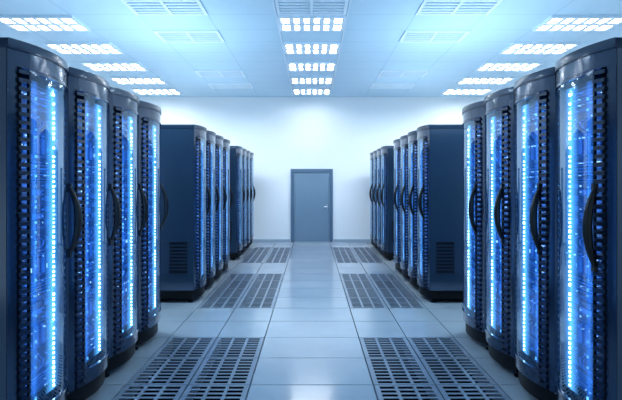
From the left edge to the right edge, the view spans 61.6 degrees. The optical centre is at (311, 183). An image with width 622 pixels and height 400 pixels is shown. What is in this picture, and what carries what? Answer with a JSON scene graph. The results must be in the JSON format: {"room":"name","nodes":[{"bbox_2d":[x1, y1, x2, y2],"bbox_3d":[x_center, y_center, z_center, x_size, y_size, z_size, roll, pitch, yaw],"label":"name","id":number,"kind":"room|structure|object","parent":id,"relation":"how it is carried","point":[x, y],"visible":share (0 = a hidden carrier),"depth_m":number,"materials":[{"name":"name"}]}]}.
{"room":"server room","nodes":[
{"label":"server room","id":0,"kind":"room"},
{"bbox_2d":[0,0,621,96],"bbox_3d":[0.000,-2.300,6.000,10.200,0.100,15.000,0,0,0],"label":"ceiling","id":1,"kind":"structure","parent":0,"point":[374,29],"depth_m":8.19,"materials":[{"name":"tile"}]},
{"bbox_2d":[0,15,90,30],"bbox_3d":[-3.730,-2.232,7.263,1.065,0.035,0.620,0,0,0],"label":"recessed light","id":2,"kind":"object","parent":1,"relation":"in","point":[17,22],"visible":1,"depth_m":7.21,"materials":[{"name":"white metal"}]},
{"bbox_2d":[43,42,123,53],"bbox_3d":[-3.730,-2.232,8.595,1.065,0.035,0.620,0,0,0],"label":"recessed light","id":3,"kind":"object","parent":1,"relation":"in","point":[61,47],"visible":1,"depth_m":8.55,"materials":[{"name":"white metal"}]},
{"bbox_2d":[80,62,148,70],"bbox_3d":[-3.730,-2.232,9.927,1.065,0.035,0.620,0,0,0],"label":"recessed light","id":4,"kind":"object","parent":1,"relation":"in","point":[95,66],"visible":1,"depth_m":9.87,"materials":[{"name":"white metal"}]},
{"bbox_2d":[109,77,166,83],"bbox_3d":[-3.730,-2.232,11.259,1.065,0.035,0.620,0,0,0],"label":"recessed light","id":5,"kind":"object","parent":1,"relation":"in","point":[120,80],"visible":1,"depth_m":11.21,"materials":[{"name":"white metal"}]},
{"bbox_2d":[131,88,181,93],"bbox_3d":[-3.730,-2.232,12.591,1.065,0.035,0.620,0,0,0],"label":"recessed light","id":6,"kind":"object","parent":1,"relation":"in","point":[137,90],"visible":1,"depth_m":12.50,"materials":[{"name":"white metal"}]},
{"bbox_2d":[121,0,207,14],"bbox_3d":[-1.845,-2.239,6.597,0.950,0.022,0.600,0,0,0],"label":"ceiling vent","id":7,"kind":"object","parent":1,"relation":"in","point":[168,12],"visible":1,"depth_m":6.61,"materials":[{"name":"white metal"}]},
{"bbox_2d":[153,30,224,42],"bbox_3d":[-1.845,-2.239,7.929,0.950,0.022,0.600,0,0,0],"label":"ceiling vent","id":8,"kind":"object","parent":1,"relation":"in","point":[156,32],"visible":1,"depth_m":7.91,"materials":[{"name":"white metal"}]},
{"bbox_2d":[194,70,245,76],"bbox_3d":[-1.845,-2.239,10.593,0.950,0.022,0.600,0,0,0],"label":"ceiling vent","id":9,"kind":"object","parent":1,"relation":"in","point":[202,73],"visible":1,"depth_m":10.57,"materials":[{"name":"white metal"}]},
{"bbox_2d":[208,83,252,88],"bbox_3d":[-1.845,-2.239,11.925,0.950,0.022,0.600,0,0,0],"label":"ceiling vent","id":10,"kind":"object","parent":1,"relation":"in","point":[212,85],"visible":1,"depth_m":11.84,"materials":[{"name":"white metal"}]},
{"bbox_2d":[272,0,293,96],"bbox_3d":[-0.475,-2.244,6.750,0.018,0.012,13.500,0,0,0],"label":"trim","id":11,"kind":"structure","parent":1,"relation":"attached to","point":[272,0],"depth_m":8.09,"materials":[{"name":"blue"}]},
{"bbox_2d":[277,15,345,30],"bbox_3d":[0.000,-2.232,7.263,0.915,0.035,0.620,0,0,0],"label":"recessed light","id":12,"kind":"object","parent":1,"relation":"in","point":[286,22],"visible":1,"depth_m":7.21,"materials":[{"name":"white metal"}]},
{"bbox_2d":[292,88,330,93],"bbox_3d":[0.000,-2.232,12.591,0.915,0.035,0.620,0,0,0],"label":"recessed light","id":13,"kind":"object","parent":1,"relation":"in","point":[295,90],"visible":1,"depth_m":12.50,"materials":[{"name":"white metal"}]},
{"bbox_2d":[275,0,348,14],"bbox_3d":[0.000,-2.239,6.597,0.900,0.022,0.600,0,0,0],"label":"ceiling vent","id":14,"kind":"object","parent":1,"relation":"in","point":[311,12],"visible":1,"depth_m":6.61,"materials":[{"name":"white metal"}]},
{"bbox_2d":[283,42,340,53],"bbox_3d":[0.000,-2.232,8.595,0.915,0.035,0.620,0,0,0],"label":"recessed light","id":15,"kind":"object","parent":1,"relation":"in","point":[289,47],"visible":1,"depth_m":8.55,"materials":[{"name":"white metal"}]},
{"bbox_2d":[287,62,336,70],"bbox_3d":[0.000,-2.232,9.927,0.915,0.035,0.620,0,0,0],"label":"recessed light","id":16,"kind":"object","parent":1,"relation":"in","point":[292,66],"visible":1,"depth_m":9.87,"materials":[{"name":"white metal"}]},
{"bbox_2d":[290,77,333,83],"bbox_3d":[0.000,-2.232,11.259,0.915,0.035,0.620,0,0,0],"label":"recessed light","id":17,"kind":"object","parent":1,"relation":"in","point":[294,80],"visible":1,"depth_m":11.19,"materials":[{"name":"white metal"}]},
{"bbox_2d":[330,0,350,96],"bbox_3d":[0.475,-2.244,6.750,0.018,0.012,13.500,0,0,0],"label":"trim","id":18,"kind":"structure","parent":1,"relation":"attached to","point":[350,0],"depth_m":8.19,"materials":[{"name":"blue"}]},
{"bbox_2d":[370,83,415,88],"bbox_3d":[1.845,-2.239,11.925,0.950,0.022,0.600,0,0,0],"label":"ceiling vent","id":19,"kind":"object","parent":1,"relation":"in","point":[374,85],"visible":1,"depth_m":11.84,"materials":[{"name":"white metal"}]},
{"bbox_2d":[377,70,428,76],"bbox_3d":[1.845,-2.239,10.593,0.950,0.022,0.600,0,0,0],"label":"ceiling vent","id":20,"kind":"object","parent":1,"relation":"in","point":[383,73],"visible":1,"depth_m":10.57,"materials":[{"name":"white metal"}]},
{"bbox_2d":[399,30,469,42],"bbox_3d":[1.845,-2.239,7.929,0.950,0.022,0.600,0,0,0],"label":"ceiling vent","id":21,"kind":"object","parent":1,"relation":"in","point":[436,32],"visible":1,"depth_m":7.91,"materials":[{"name":"white metal"}]},
{"bbox_2d":[415,0,502,14],"bbox_3d":[1.845,-2.239,6.597,0.950,0.022,0.600,0,0,0],"label":"ceiling vent","id":22,"kind":"object","parent":1,"relation":"in","point":[419,11],"visible":1,"depth_m":6.61,"materials":[{"name":"white metal"}]},
{"bbox_2d":[441,88,492,93],"bbox_3d":[3.730,-2.232,12.591,1.065,0.035,0.620,0,0,0],"label":"recessed light","id":23,"kind":"object","parent":1,"relation":"in","point":[448,90],"visible":1,"depth_m":12.50,"materials":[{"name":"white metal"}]},
{"bbox_2d":[456,77,514,83],"bbox_3d":[3.730,-2.232,11.259,1.065,0.035,0.620,0,0,0],"label":"recessed light","id":24,"kind":"object","parent":1,"relation":"in","point":[465,80],"visible":1,"depth_m":11.21,"materials":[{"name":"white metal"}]},
{"bbox_2d":[475,62,542,70],"bbox_3d":[3.730,-2.232,9.927,1.065,0.035,0.620,0,0,0],"label":"recessed light","id":25,"kind":"object","parent":1,"relation":"in","point":[486,66],"visible":1,"depth_m":9.87,"materials":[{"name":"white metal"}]},
{"bbox_2d":[499,42,579,53],"bbox_3d":[3.730,-2.232,8.595,1.065,0.035,0.620,0,0,0],"label":"recessed light","id":26,"kind":"object","parent":1,"relation":"in","point":[515,47],"visible":1,"depth_m":8.55,"materials":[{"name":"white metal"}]},
{"bbox_2d":[532,15,621,30],"bbox_3d":[3.730,-2.232,7.263,1.065,0.035,0.620,0,0,0],"label":"recessed light","id":27,"kind":"object","parent":1,"relation":"in","point":[554,22],"visible":1,"depth_m":7.21,"materials":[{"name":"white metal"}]},
{"bbox_2d":[86,242,537,399],"bbox_3d":[0.000,1.575,6.000,10.200,0.150,15.000,0,0,0],"label":"floor","id":28,"kind":"structure","parent":0,"point":[311,350],"depth_m":5.38,"materials":[{"name":"tile"}]},
{"bbox_2d":[0,37,82,399],"bbox_3d":[-2.004,0.375,2.995,1.092,2.250,0.688,0,0,0],"label":"tall cabinet","id":29,"kind":"object","parent":28,"relation":"on","point":[35,252],"visible":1,"depth_m":2.92,"materials":[{"name":"blue metal"}]},
{"bbox_2d":[66,67,120,399],"bbox_3d":[-2.004,0.375,3.663,1.092,2.250,0.688,0,0,0],"label":"tall cabinet","id":30,"kind":"object","parent":28,"relation":"on","point":[88,93],"visible":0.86,"depth_m":3.72,"materials":[{"name":"blue metal"}]},
{"bbox_2d":[105,86,147,377],"bbox_3d":[-2.004,0.375,4.331,1.092,2.250,0.688,0,0,0],"label":"tall cabinet","id":31,"kind":"object","parent":28,"relation":"on","point":[123,114],"visible":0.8,"depth_m":4.30,"materials":[{"name":"blue glass"}]},
{"bbox_2d":[113,385,186,399],"bbox_3d":[-1.157,1.555,3.598,0.455,0.110,0.593,0,0,0],"label":"grate","id":32,"kind":"object","parent":28,"relation":"in","point":[125,393],"visible":0.98,"depth_m":3.76,"materials":[{"name":"metal"}]},
{"bbox_2d":[135,100,168,349],"bbox_3d":[-2.004,0.375,4.999,1.092,2.250,0.688,0,0,0],"label":"tall cabinet","id":33,"kind":"object","parent":28,"relation":"on","point":[149,113],"visible":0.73,"depth_m":5.07,"materials":[{"name":"blue metal"}]},
{"bbox_2d":[127,358,203,396],"bbox_3d":[-1.157,1.555,4.200,0.455,0.110,0.593,0,0,0],"label":"grate","id":34,"kind":"object","parent":28,"relation":"in","point":[148,369],"visible":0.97,"depth_m":4.15,"materials":[{"name":"metal"}]},
{"bbox_2d":[152,338,216,369],"bbox_3d":[-1.157,1.555,4.803,0.455,0.110,0.593,0,0,0],"label":"grate","id":35,"kind":"object","parent":28,"relation":"in","point":[166,349],"visible":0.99,"depth_m":4.76,"materials":[{"name":"metal"}]},
{"bbox_2d":[160,124,210,302],"bbox_3d":[-1.934,0.375,6.895,1.092,2.250,0.688,0,0,0],"label":"tall cabinet","id":36,"kind":"object","parent":28,"relation":"on","point":[183,275],"visible":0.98,"depth_m":6.56,"materials":[{"name":"blue metal"}]},
{"bbox_2d":[168,241,187,273],"bbox_3d":[-1.675,0.925,6.556,0.250,0.410,0.010,0,0,0],"label":"grille","id":37,"kind":"object","parent":36,"relation":"attached to","point":[177,250],"depth_m":6.55,"materials":[{"name":"black metal"}]},
{"bbox_2d":[204,130,219,287],"bbox_3d":[-1.934,0.375,7.563,1.092,2.250,0.688,0,0,0],"label":"tall cabinet","id":38,"kind":"object","parent":28,"relation":"on","point":[210,135],"visible":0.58,"depth_m":7.54,"materials":[{"name":"blue metal"}]},
{"bbox_2d":[180,385,248,399],"bbox_3d":[-0.692,1.555,3.598,0.455,0.110,0.593,0,0,0],"label":"grate","id":39,"kind":"object","parent":28,"relation":"in","point":[188,394],"visible":0.99,"depth_m":3.75,"materials":[{"name":"metal"}]},
{"bbox_2d":[198,297,240,307],"bbox_3d":[-1.157,1.555,6.612,0.455,0.110,0.593,0,0,0],"label":"grate","id":40,"kind":"object","parent":28,"relation":"in","point":[206,303],"visible":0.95,"depth_m":6.61,"materials":[{"name":"metal"}]},
{"bbox_2d":[214,135,226,278],"bbox_3d":[-1.934,0.375,8.231,1.092,2.250,0.688,0,0,0],"label":"tall cabinet","id":41,"kind":"object","parent":28,"relation":"on","point":[218,150],"visible":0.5,"depth_m":8.23,"materials":[{"name":"blue metal"}]},
{"bbox_2d":[189,358,257,396],"bbox_3d":[-0.692,1.555,4.200,0.455,0.110,0.593,0,0,0],"label":"grate","id":42,"kind":"object","parent":28,"relation":"in","point":[201,374],"visible":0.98,"depth_m":4.13,"materials":[{"name":"metal"}]},
{"bbox_2d":[222,139,232,270],"bbox_3d":[-1.934,0.375,8.899,1.092,2.250,0.688,0,0,0],"label":"tall cabinet","id":43,"kind":"object","parent":28,"relation":"on","point":[226,143],"visible":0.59,"depth_m":8.94,"materials":[{"name":"blue metal"}]},
{"bbox_2d":[208,288,246,304],"bbox_3d":[-1.157,1.555,7.215,0.455,0.110,0.593,0,0,0],"label":"grate","id":44,"kind":"object","parent":28,"relation":"in","point":[217,291],"visible":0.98,"depth_m":7.23,"materials":[{"name":"metal"}]},
{"bbox_2d":[216,280,251,288],"bbox_3d":[-1.157,1.555,7.819,0.455,0.110,0.593,0,0,0],"label":"grate","id":45,"kind":"object","parent":28,"relation":"in","point":[223,283],"visible":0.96,"depth_m":7.88,"materials":[{"name":"metal"}]},
{"bbox_2d":[205,338,263,369],"bbox_3d":[-0.692,1.555,4.803,0.455,0.110,0.593,0,0,0],"label":"grate","id":46,"kind":"object","parent":28,"relation":"in","point":[214,351],"visible":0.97,"depth_m":4.76,"materials":[{"name":"metal"}]},
{"bbox_2d":[230,146,244,259],"bbox_3d":[-1.934,0.375,10.545,1.092,2.250,0.688,0,0,0],"label":"tall cabinet","id":47,"kind":"object","parent":28,"relation":"on","point":[236,245],"visible":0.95,"depth_m":10.22,"materials":[{"name":"blue metal"}]},
{"bbox_2d":[224,274,255,286],"bbox_3d":[-1.157,1.555,8.421,0.455,0.110,0.593,0,0,0],"label":"grate","id":48,"kind":"object","parent":28,"relation":"in","point":[228,277],"visible":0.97,"depth_m":8.42,"materials":[{"name":"metal"}]},
{"bbox_2d":[241,148,248,252],"bbox_3d":[-1.934,0.375,11.213,1.092,2.250,0.688,0,0,0],"label":"tall cabinet","id":49,"kind":"object","parent":28,"relation":"on","point":[244,151],"visible":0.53,"depth_m":10.99,"materials":[{"name":"blue metal"}]},
{"bbox_2d":[245,150,251,248],"bbox_3d":[-1.934,0.375,11.881,1.092,2.250,0.688,0,0,0],"label":"tall cabinet","id":50,"kind":"object","parent":28,"relation":"on","point":[247,158],"visible":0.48,"depth_m":11.66,"materials":[{"name":"blue metal"}]},
{"bbox_2d":[249,152,254,244],"bbox_3d":[-1.934,0.375,12.549,1.092,2.250,0.688,0,0,0],"label":"tall cabinet","id":51,"kind":"object","parent":28,"relation":"on","point":[251,159],"visible":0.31,"depth_m":12.32,"materials":[{"name":"blue metal"}]},
{"bbox_2d":[239,258,265,262],"bbox_3d":[-1.157,1.555,10.230,0.455,0.110,0.593,0,0,0],"label":"grate","id":52,"kind":"object","parent":28,"relation":"in","point":[243,260],"visible":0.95,"depth_m":10.37,"materials":[{"name":"metal"}]},
{"bbox_2d":[244,254,267,262],"bbox_3d":[-1.157,1.555,10.834,0.455,0.110,0.593,0,0,0],"label":"grate","id":53,"kind":"object","parent":28,"relation":"in","point":[247,255],"visible":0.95,"depth_m":10.96,"materials":[{"name":"metal"}]},
{"bbox_2d":[236,297,276,309],"bbox_3d":[-0.692,1.555,6.612,0.455,0.110,0.593,0,0,0],"label":"grate","id":54,"kind":"object","parent":28,"relation":"in","point":[241,304],"visible":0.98,"depth_m":6.61,"materials":[{"name":"metal"}]},
{"bbox_2d":[248,251,269,257],"bbox_3d":[-1.157,1.555,11.437,0.455,0.110,0.593,0,0,0],"label":"grate","id":55,"kind":"object","parent":28,"relation":"in","point":[249,252],"visible":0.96,"depth_m":11.43,"materials":[{"name":"metal"}]},
{"bbox_2d":[243,288,278,304],"bbox_3d":[-0.692,1.555,7.215,0.455,0.110,0.593,0,0,0],"label":"grate","id":56,"kind":"object","parent":28,"relation":"in","point":[250,291],"visible":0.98,"depth_m":7.25,"materials":[{"name":"metal"}]},
{"bbox_2d":[250,247,271,251],"bbox_3d":[-1.157,1.555,12.040,0.455,0.110,0.593,0,0,0],"label":"grate","id":57,"kind":"object","parent":28,"relation":"in","point":[253,249],"visible":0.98,"depth_m":12.09,"materials":[{"name":"metal"}]},
{"bbox_2d":[248,280,281,295],"bbox_3d":[-0.692,1.555,7.819,0.455,0.110,0.593,0,0,0],"label":"grate","id":58,"kind":"object","parent":28,"relation":"in","point":[254,282],"visible":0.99,"depth_m":7.92,"materials":[{"name":"metal"}]},
{"bbox_2d":[253,274,283,285],"bbox_3d":[-0.692,1.555,8.421,0.455,0.110,0.593,0,0,0],"label":"grate","id":59,"kind":"object","parent":28,"relation":"in","point":[257,276],"visible":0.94,"depth_m":8.38,"materials":[{"name":"metal"}]},
{"bbox_2d":[264,258,288,263],"bbox_3d":[-0.692,1.555,10.230,0.455,0.110,0.593,0,0,0],"label":"grate","id":60,"kind":"object","parent":28,"relation":"in","point":[266,259],"visible":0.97,"depth_m":10.37,"materials":[{"name":"metal"}]},
{"bbox_2d":[267,254,289,262],"bbox_3d":[-0.692,1.555,10.834,0.455,0.110,0.593,0,0,0],"label":"grate","id":61,"kind":"object","parent":28,"relation":"in","point":[269,255],"visible":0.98,"depth_m":10.95,"materials":[{"name":"metal"}]},
{"bbox_2d":[269,251,290,257],"bbox_3d":[-0.692,1.555,11.437,0.455,0.110,0.593,0,0,0],"label":"grate","id":62,"kind":"object","parent":28,"relation":"in","point":[271,252],"visible":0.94,"depth_m":11.43,"materials":[{"name":"metal"}]},
{"bbox_2d":[271,247,291,251],"bbox_3d":[-0.692,1.555,12.040,0.455,0.110,0.593,0,0,0],"label":"grate","id":63,"kind":"object","parent":28,"relation":"in","point":[273,249],"visible":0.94,"depth_m":12.06,"materials":[{"name":"metal"}]},
{"bbox_2d":[331,247,352,251],"bbox_3d":[0.692,1.555,12.040,0.455,0.110,0.593,0,0,0],"label":"grate","id":64,"kind":"object","parent":28,"relation":"in","point":[349,249],"visible":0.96,"depth_m":12.05,"materials":[{"name":"metal"}]},
{"bbox_2d":[332,251,353,257],"bbox_3d":[0.692,1.555,11.437,0.455,0.110,0.593,0,0,0],"label":"grate","id":65,"kind":"object","parent":28,"relation":"in","point":[339,252],"visible":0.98,"depth_m":11.43,"materials":[{"name":"metal"}]},
{"bbox_2d":[334,254,356,262],"bbox_3d":[0.692,1.555,10.834,0.455,0.110,0.593,0,0,0],"label":"grate","id":66,"kind":"object","parent":28,"relation":"in","point":[335,255],"visible":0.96,"depth_m":10.95,"materials":[{"name":"metal"}]},
{"bbox_2d":[335,258,359,262],"bbox_3d":[0.692,1.555,10.230,0.455,0.110,0.593,0,0,0],"label":"grate","id":67,"kind":"object","parent":28,"relation":"in","point":[336,259],"visible":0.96,"depth_m":10.37,"materials":[{"name":"metal"}]},
{"bbox_2d":[340,274,369,286],"bbox_3d":[0.692,1.555,8.421,0.455,0.110,0.593,0,0,0],"label":"grate","id":68,"kind":"object","parent":28,"relation":"in","point":[341,275],"visible":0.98,"depth_m":8.38,"materials":[{"name":"metal"}]},
{"bbox_2d":[342,280,374,288],"bbox_3d":[0.692,1.555,7.819,0.455,0.110,0.593,0,0,0],"label":"grate","id":69,"kind":"object","parent":28,"relation":"in","point":[344,282],"visible":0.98,"depth_m":7.88,"materials":[{"name":"metal"}]},
{"bbox_2d":[351,247,372,251],"bbox_3d":[1.157,1.555,12.040,0.455,0.110,0.593,0,0,0],"label":"grate","id":70,"kind":"object","parent":28,"relation":"in","point":[369,249],"visible":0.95,"depth_m":11.97,"materials":[{"name":"metal"}]},
{"bbox_2d":[344,288,380,300],"bbox_3d":[0.692,1.555,7.215,0.455,0.110,0.593,0,0,0],"label":"grate","id":71,"kind":"object","parent":28,"relation":"in","point":[348,291],"visible":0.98,"depth_m":7.23,"materials":[{"name":"metal"}]},
{"bbox_2d":[353,251,375,257],"bbox_3d":[1.157,1.555,11.437,0.455,0.110,0.593,0,0,0],"label":"grate","id":72,"kind":"object","parent":28,"relation":"in","point":[360,252],"visible":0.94,"depth_m":11.43,"materials":[{"name":"metal"}]},
{"bbox_2d":[347,297,386,308],"bbox_3d":[0.692,1.555,6.612,0.455,0.110,0.593,0,0,0],"label":"grate","id":73,"kind":"object","parent":28,"relation":"in","point":[380,302],"visible":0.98,"depth_m":6.61,"materials":[{"name":"metal"}]},
{"bbox_2d":[355,254,379,262],"bbox_3d":[1.157,1.555,10.834,0.455,0.110,0.593,0,0,0],"label":"grate","id":74,"kind":"object","parent":28,"relation":"in","point":[357,255],"visible":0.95,"depth_m":10.95,"materials":[{"name":"metal"}]},
{"bbox_2d":[358,258,383,262],"bbox_3d":[1.157,1.555,10.230,0.455,0.110,0.593,0,0,0],"label":"grate","id":75,"kind":"object","parent":28,"relation":"in","point":[359,259],"visible":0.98,"depth_m":10.37,"materials":[{"name":"metal"}]},
{"bbox_2d":[369,152,374,244],"bbox_3d":[1.918,0.375,12.535,1.129,2.250,0.668,0,0,0],"label":"tall cabinet","id":76,"kind":"object","parent":28,"relation":"on","point":[371,153],"visible":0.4,"depth_m":12.33,"materials":[{"name":"blue metal"}]},
{"bbox_2d":[373,150,377,248],"bbox_3d":[1.918,0.375,11.867,1.129,2.250,0.668,0,0,0],"label":"tall cabinet","id":77,"kind":"object","parent":28,"relation":"on","point":[374,152],"visible":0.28,"depth_m":11.74,"materials":[{"name":"blue metal"}]},
{"bbox_2d":[376,148,381,252],"bbox_3d":[1.918,0.375,11.199,1.129,2.250,0.668,0,0,0],"label":"tall cabinet","id":78,"kind":"object","parent":28,"relation":"on","point":[378,192],"visible":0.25,"depth_m":11.02,"materials":[{"name":"blue metal"}]},
{"bbox_2d":[367,274,399,286],"bbox_3d":[1.157,1.555,8.421,0.455,0.110,0.593,0,0,0],"label":"grate","id":79,"kind":"object","parent":28,"relation":"in","point":[394,276],"visible":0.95,"depth_m":8.40,"materials":[{"name":"metal"}]},
{"bbox_2d":[380,146,394,259],"bbox_3d":[1.918,0.375,10.531,1.129,2.250,0.668,0,0,0],"label":"tall cabinet","id":80,"kind":"object","parent":28,"relation":"on","point":[387,152],"visible":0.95,"depth_m":10.21,"materials":[{"name":"blue metal"}]},
{"bbox_2d":[391,221,394,241],"bbox_3d":[1.675,0.925,10.206,0.250,0.410,0.010,0,0,0],"label":"grille","id":81,"kind":"object","parent":80,"relation":"attached to","point":[392,222],"depth_m":10.20,"materials":[{"name":"blue metal"}]},
{"bbox_2d":[359,338,417,368],"bbox_3d":[0.692,1.555,4.803,0.455,0.110,0.593,0,0,0],"label":"grate","id":82,"kind":"object","parent":28,"relation":"in","point":[406,347],"visible":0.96,"depth_m":4.77,"materials":[{"name":"metal"}]},
{"bbox_2d":[372,280,406,287],"bbox_3d":[1.157,1.555,7.819,0.455,0.110,0.593,0,0,0],"label":"grate","id":83,"kind":"object","parent":28,"relation":"in","point":[400,283],"visible":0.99,"depth_m":7.88,"materials":[{"name":"metal"}]},
{"bbox_2d":[376,288,415,304],"bbox_3d":[1.157,1.555,7.215,0.455,0.110,0.593,0,0,0],"label":"grate","id":84,"kind":"object","parent":28,"relation":"in","point":[382,291],"visible":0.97,"depth_m":7.22,"materials":[{"name":"metal"}]},
{"bbox_2d":[393,139,401,271],"bbox_3d":[1.918,0.375,8.885,1.129,2.250,0.668,0,0,0],"label":"tall cabinet","id":85,"kind":"object","parent":28,"relation":"on","point":[396,142],"visible":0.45,"depth_m":8.69,"materials":[{"name":"blue metal"}]},
{"bbox_2d":[366,358,434,396],"bbox_3d":[0.692,1.555,4.200,0.455,0.110,0.593,0,0,0],"label":"grate","id":86,"kind":"object","parent":28,"relation":"in","point":[423,376],"visible":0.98,"depth_m":4.13,"materials":[{"name":"metal"}]},
{"bbox_2d":[382,297,425,308],"bbox_3d":[1.157,1.555,6.612,0.455,0.110,0.593,0,0,0],"label":"grate","id":87,"kind":"object","parent":28,"relation":"in","point":[417,304],"visible":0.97,"depth_m":6.61,"materials":[{"name":"metal"}]},
{"bbox_2d":[400,135,409,278],"bbox_3d":[1.918,0.375,8.217,1.129,2.250,0.668,0,0,0],"label":"tall cabinet","id":88,"kind":"object","parent":28,"relation":"on","point":[403,139],"visible":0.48,"depth_m":8.23,"materials":[{"name":"blue metal"}]},
{"bbox_2d":[374,385,443,399],"bbox_3d":[0.692,1.555,3.598,0.455,0.110,0.593,0,0,0],"label":"grate","id":89,"kind":"object","parent":28,"relation":"in","point":[434,394],"visible":0.99,"depth_m":3.75,"materials":[{"name":"metal"}]},
{"bbox_2d":[407,130,418,287],"bbox_3d":[1.918,0.375,7.549,1.129,2.250,0.668,0,0,0],"label":"tall cabinet","id":90,"kind":"object","parent":28,"relation":"on","point":[412,136],"visible":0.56,"depth_m":7.41,"materials":[{"name":"blue metal"}]},
{"bbox_2d":[407,338,471,369],"bbox_3d":[1.157,1.555,4.803,0.455,0.110,0.593,0,0,0],"label":"grate","id":91,"kind":"object","parent":28,"relation":"in","point":[455,347],"visible":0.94,"depth_m":4.76,"materials":[{"name":"metal"}]},
{"bbox_2d":[417,124,462,302],"bbox_3d":[1.918,0.375,6.881,1.129,2.250,0.668,0,0,0],"label":"tall cabinet","id":92,"kind":"object","parent":28,"relation":"on","point":[439,146],"visible":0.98,"depth_m":6.56,"materials":[{"name":"blue metal"}]},
{"bbox_2d":[435,241,454,273],"bbox_3d":[1.675,0.925,6.556,0.250,0.410,0.010,0,0,0],"label":"grille","id":93,"kind":"object","parent":92,"relation":"attached to","point":[444,250],"depth_m":6.55,"materials":[{"name":"black metal"}]},
{"bbox_2d":[420,358,496,396],"bbox_3d":[1.157,1.555,4.200,0.455,0.110,0.593,0,0,0],"label":"grate","id":94,"kind":"object","parent":28,"relation":"in","point":[475,370],"visible":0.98,"depth_m":4.15,"materials":[{"name":"metal"}]},
{"bbox_2d":[436,385,510,399],"bbox_3d":[1.157,1.555,3.598,0.455,0.110,0.593,0,0,0],"label":"grate","id":95,"kind":"object","parent":28,"relation":"in","point":[498,394],"visible":0.98,"depth_m":3.75,"materials":[{"name":"metal"}]},
{"bbox_2d":[462,100,487,349],"bbox_3d":[1.988,0.375,4.985,1.129,2.250,0.668,0,0,0],"label":"tall cabinet","id":96,"kind":"object","parent":28,"relation":"on","point":[473,308],"visible":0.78,"depth_m":4.90,"materials":[{"name":"blue glass"}]},
{"bbox_2d":[484,86,517,377],"bbox_3d":[1.988,0.375,4.317,1.129,2.250,0.668,0,0,0],"label":"tall cabinet","id":97,"kind":"object","parent":28,"relation":"on","point":[499,105],"visible":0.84,"depth_m":4.25,"materials":[{"name":"blue metal"}]},
{"bbox_2d":[514,67,556,399],"bbox_3d":[1.988,0.375,3.649,1.129,2.250,0.668,0,0,0],"label":"tall cabinet","id":98,"kind":"object","parent":28,"relation":"on","point":[534,104],"visible":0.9,"depth_m":3.59,"materials":[{"name":"blue metal"}]},
{"bbox_2d":[555,37,621,399],"bbox_3d":[1.988,0.375,2.981,1.129,2.250,0.668,0,0,0],"label":"tall cabinet","id":99,"kind":"object","parent":28,"relation":"on","point":[588,89],"visible":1,"depth_m":2.95,"materials":[{"name":"blue metal"}]},
{"bbox_2d":[139,97,484,242],"bbox_3d":[0.000,-0.350,13.560,10.440,4.000,0.120,0,0,0],"label":"wall","id":100,"kind":"structure","parent":0,"point":[283,134],"depth_m":13.50,"materials":[{"name":"paint"}]},
{"bbox_2d":[252,239,289,241],"bbox_3d":[-2.830,1.465,13.490,4.540,0.070,0.020,0,0,0],"label":"baseboard","id":101,"kind":"structure","parent":100,"relation":"attached to","point":[253,240],"depth_m":13.48,"materials":[{"name":"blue paint"}]},
{"bbox_2d":[291,169,332,241],"bbox_3d":[0.000,0.555,13.456,1.086,1.890,0.089,0,0,0],"label":"door","id":102,"kind":"structure","parent":100,"relation":"in","point":[311,193],"depth_m":13.47,"materials":[{"name":"blue paint"}]},
{"bbox_2d":[333,239,370,241],"bbox_3d":[2.830,1.465,13.490,4.540,0.070,0.020,0,0,0],"label":"baseboard","id":103,"kind":"structure","parent":100,"relation":"attached to","point":[334,240],"depth_m":13.48,"materials":[{"name":"blue paint"}]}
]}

